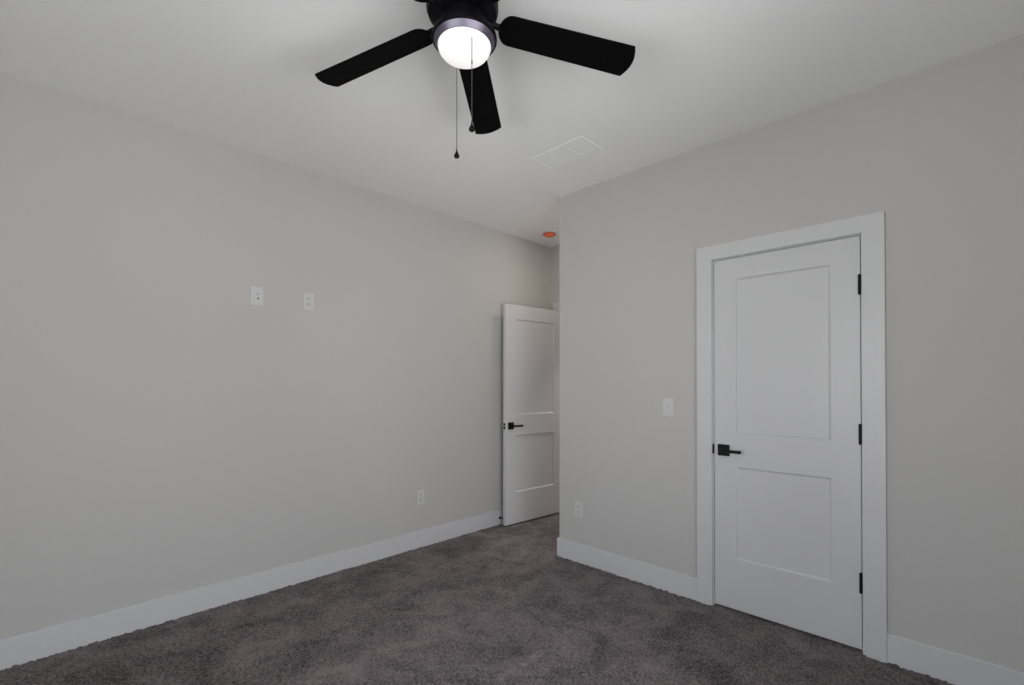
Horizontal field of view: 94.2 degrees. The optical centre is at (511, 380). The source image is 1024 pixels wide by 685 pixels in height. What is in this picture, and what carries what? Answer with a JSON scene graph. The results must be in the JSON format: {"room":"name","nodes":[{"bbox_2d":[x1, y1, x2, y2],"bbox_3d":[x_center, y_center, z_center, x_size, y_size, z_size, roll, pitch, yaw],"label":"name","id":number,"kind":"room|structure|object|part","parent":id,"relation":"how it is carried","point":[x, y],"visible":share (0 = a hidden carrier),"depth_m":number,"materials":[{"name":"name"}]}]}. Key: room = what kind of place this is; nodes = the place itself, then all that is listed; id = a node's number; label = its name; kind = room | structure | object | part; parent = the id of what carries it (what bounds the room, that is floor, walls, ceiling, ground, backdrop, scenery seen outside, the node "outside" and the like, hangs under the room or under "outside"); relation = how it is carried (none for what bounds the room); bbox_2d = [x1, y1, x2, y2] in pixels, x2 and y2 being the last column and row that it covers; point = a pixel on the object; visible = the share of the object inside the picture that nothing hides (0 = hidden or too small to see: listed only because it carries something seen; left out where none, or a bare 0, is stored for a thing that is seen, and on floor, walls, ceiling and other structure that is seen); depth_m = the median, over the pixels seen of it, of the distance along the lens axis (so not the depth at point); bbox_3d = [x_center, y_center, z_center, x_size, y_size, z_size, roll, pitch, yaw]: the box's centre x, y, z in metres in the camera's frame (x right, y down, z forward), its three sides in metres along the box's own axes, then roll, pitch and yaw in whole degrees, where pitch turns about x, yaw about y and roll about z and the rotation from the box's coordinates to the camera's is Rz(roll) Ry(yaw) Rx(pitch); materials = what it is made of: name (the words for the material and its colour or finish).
{"room":"empty bedroom","nodes":[
{"label":"empty bedroom","id":0,"kind":"room"},
{"bbox_2d":[0,71,549,638],"bbox_3d":[-0.722,-0.013,3.931,0.120,2.793,6.224,0,-1,44],"label":"wall","id":1,"kind":"structure","parent":0,"point":[164,431],"depth_m":2.78,"materials":[{"name":"beige paint"}]},
{"bbox_2d":[0,509,502,669],"bbox_3d":[-1.183,1.268,3.356,0.014,0.145,4.534,0,-1,44],"label":"baseboard","id":2,"kind":"structure","parent":1,"relation":"attached to","point":[22,648],"depth_m":2.76,"materials":[{"name":"white wood"}]},
{"bbox_2d":[250,286,262,305],"bbox_3d":[-1.586,-0.526,2.957,0.016,0.116,0.072,0,-1,44],"label":"cable plate","id":3,"kind":"object","parent":1,"relation":"attached to","point":[256,293],"visible":1,"depth_m":2.96,"materials":[{"name":"white plastic"}]},
{"bbox_2d":[303,293,313,310],"bbox_3d":[-1.364,-0.528,3.188,0.008,0.116,0.072,0,-1,44],"label":"power outlet","id":4,"kind":"object","parent":1,"relation":"attached to","point":[308,298],"visible":1,"depth_m":3.19,"materials":[{"name":"white plastic"}]},
{"bbox_2d":[417,489,423,504],"bbox_3d":[-0.735,0.936,3.820,0.008,0.116,0.072,0,-1,44],"label":"power outlet","id":5,"kind":"object","parent":1,"relation":"attached to","point":[420,493],"visible":1,"depth_m":3.82,"materials":[{"name":"white plastic"}]},
{"bbox_2d":[503,303,559,525],"bbox_3d":[0.217,0.312,4.606,0.782,2.032,0.147,0,-1,-41],"label":"door","id":6,"kind":"structure","parent":1,"relation":"in","point":[531,336],"depth_m":4.55,"materials":[{"name":"white wood"}]},
{"bbox_2d":[0,512,954,684],"bbox_3d":[0.175,1.325,2.049,3.830,0.016,4.616,0,-1,44],"label":"floor","id":7,"kind":"structure","parent":0,"point":[495,605],"depth_m":2.45,"materials":[{"name":"grey carpet"}]},
{"bbox_2d":[0,0,1023,246],"bbox_3d":[0.675,-1.470,2.576,4.027,0.100,6.224,0,-1,44],"label":"ceiling","id":8,"kind":"structure","parent":0,"point":[238,73],"depth_m":2.20,"materials":[{"name":"white paint"}]},
{"bbox_2d":[315,0,634,158],"bbox_3d":[-0.202,-1.132,1.662,1.260,0.593,1.226,0,-1,44],"label":"ceiling fan","id":9,"kind":"object","parent":8,"relation":"hanging from","point":[463,32],"visible":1,"depth_m":1.77,"materials":[{"name":"black wood"}]},
{"bbox_3d":[-0.541,-1.255,1.855,0.526,0.074,0.129,0,-1,24],"label":"blade","id":10,"kind":"part","parent":9,"relation":"part of","materials":[{"name":"black wood"}]},
{"bbox_3d":[-0.436,-1.258,1.402,0.129,0.074,0.526,0,-1,42],"label":"blade","id":11,"kind":"part","parent":9,"relation":"part of","materials":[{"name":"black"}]},
{"bbox_3d":[-0.202,-1.053,1.771,0.006,0.381,0.032,0,-1,-19],"label":"pull chain","id":12,"kind":"part","parent":9,"relation":"part of","materials":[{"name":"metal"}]},
{"bbox_3d":[-0.170,-1.172,1.700,0.189,0.055,0.189,0,-1,44],"label":"lamp shade","id":13,"kind":"part","parent":9,"relation":"part of","materials":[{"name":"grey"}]},
{"bbox_3d":[-0.143,-1.061,1.633,0.006,0.366,0.032,0,-1,-27],"label":"pull chain","id":14,"kind":"part","parent":9,"relation":"part of","materials":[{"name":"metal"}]},
{"bbox_3d":[-0.143,-1.252,2.095,0.129,0.074,0.526,0,0,6],"label":"blade","id":15,"kind":"part","parent":9,"relation":"part of","materials":[{"name":"black wood"}]},
{"bbox_3d":[0.208,-1.254,1.790,0.526,0.074,0.129,0,0,-12],"label":"blade","id":16,"kind":"part","parent":9,"relation":"part of","materials":[{"name":"black wood"}]},
{"bbox_2d":[543,231,555,237],"bbox_3d":[0.357,-1.389,4.539,0.132,0.028,0.132,0,-1,44],"label":"smoke detector","id":17,"kind":"object","parent":8,"relation":"attached to","point":[549,234],"visible":1,"depth_m":4.50,"materials":[{"name":"orange plastic"}]},
{"bbox_2d":[529,136,602,170],"bbox_3d":[0.334,-1.415,2.980,0.415,0.004,0.225,0,-1,44],"label":"ceiling vent","id":18,"kind":"object","parent":8,"relation":"in","point":[579,153],"visible":1,"depth_m":2.96,"materials":[{"name":"white metal"}]},
{"bbox_2d":[550,245,559,309],"bbox_3d":[1.838,-0.013,3.666,3.907,2.793,0.120,0,-1,44],"label":"wall","id":19,"kind":"structure","parent":0,"point":[554,251],"depth_m":4.96,"materials":[{"name":"beige paint"}]},
{"bbox_2d":[553,303,559,310],"bbox_3d":[0.784,0.274,4.683,0.865,2.155,0.138,0,-1,44],"label":"door frame","id":20,"kind":"structure","parent":19,"relation":"attached to","point":[556,306],"depth_m":4.91,"materials":[{"name":"white wood"}]},
{"bbox_2d":[560,34,1023,671],"bbox_3d":[1.472,-0.022,2.636,2.987,2.793,0.120,0,-1,44],"label":"wall","id":21,"kind":"structure","parent":0,"point":[938,149],"depth_m":2.23,"materials":[{"name":"beige paint"}]},
{"bbox_2d":[574,500,582,517],"bbox_3d":[0.489,0.946,3.501,0.072,0.116,0.008,0,-1,44],"label":"power outlet","id":22,"kind":"object","parent":21,"relation":"attached to","point":[578,506],"visible":1,"depth_m":3.50,"materials":[{"name":"white plastic"}]},
{"bbox_2d":[557,538,696,600],"bbox_3d":[0.735,1.269,3.253,1.086,0.145,0.014,0,-1,44],"label":"baseboard","id":23,"kind":"structure","parent":21,"relation":"attached to","point":[680,584],"depth_m":3.18,"materials":[{"name":"white wood"}]},
{"bbox_2d":[663,398,673,416],"bbox_3d":[0.988,0.169,3.014,0.072,0.116,0.016,0,-1,44],"label":"light switch","id":24,"kind":"object","parent":21,"relation":"attached to","point":[668,403],"visible":1,"depth_m":3.01,"materials":[{"name":"white plastic"}]},
{"bbox_2d":[714,236,862,649],"bbox_3d":[1.466,0.301,2.581,0.712,2.022,0.147,0,-1,44],"label":"door","id":25,"kind":"structure","parent":21,"relation":"in","point":[788,389],"depth_m":2.54,"materials":[{"name":"white wood"}]},
{"bbox_3d":[1.251,0.405,2.721,0.124,0.020,0.048,0,-1,44],"label":"lever","id":26,"kind":"part","parent":25,"relation":"part of","materials":[{"name":"black metal"}]},
{"bbox_2d":[696,211,886,662],"bbox_3d":[1.487,0.267,2.606,0.903,2.135,0.138,0,-1,44],"label":"door frame","id":27,"kind":"structure","parent":21,"relation":"attached to","point":[871,227],"depth_m":2.30,"materials":[{"name":"white wood"}]},
{"bbox_2d":[887,633,1023,684],"bbox_3d":[2.086,1.259,1.928,0.892,0.145,0.014,0,-1,44],"label":"baseboard","id":28,"kind":"structure","parent":21,"relation":"attached to","point":[955,668],"depth_m":2.09,"materials":[{"name":"white wood"}]}
]}

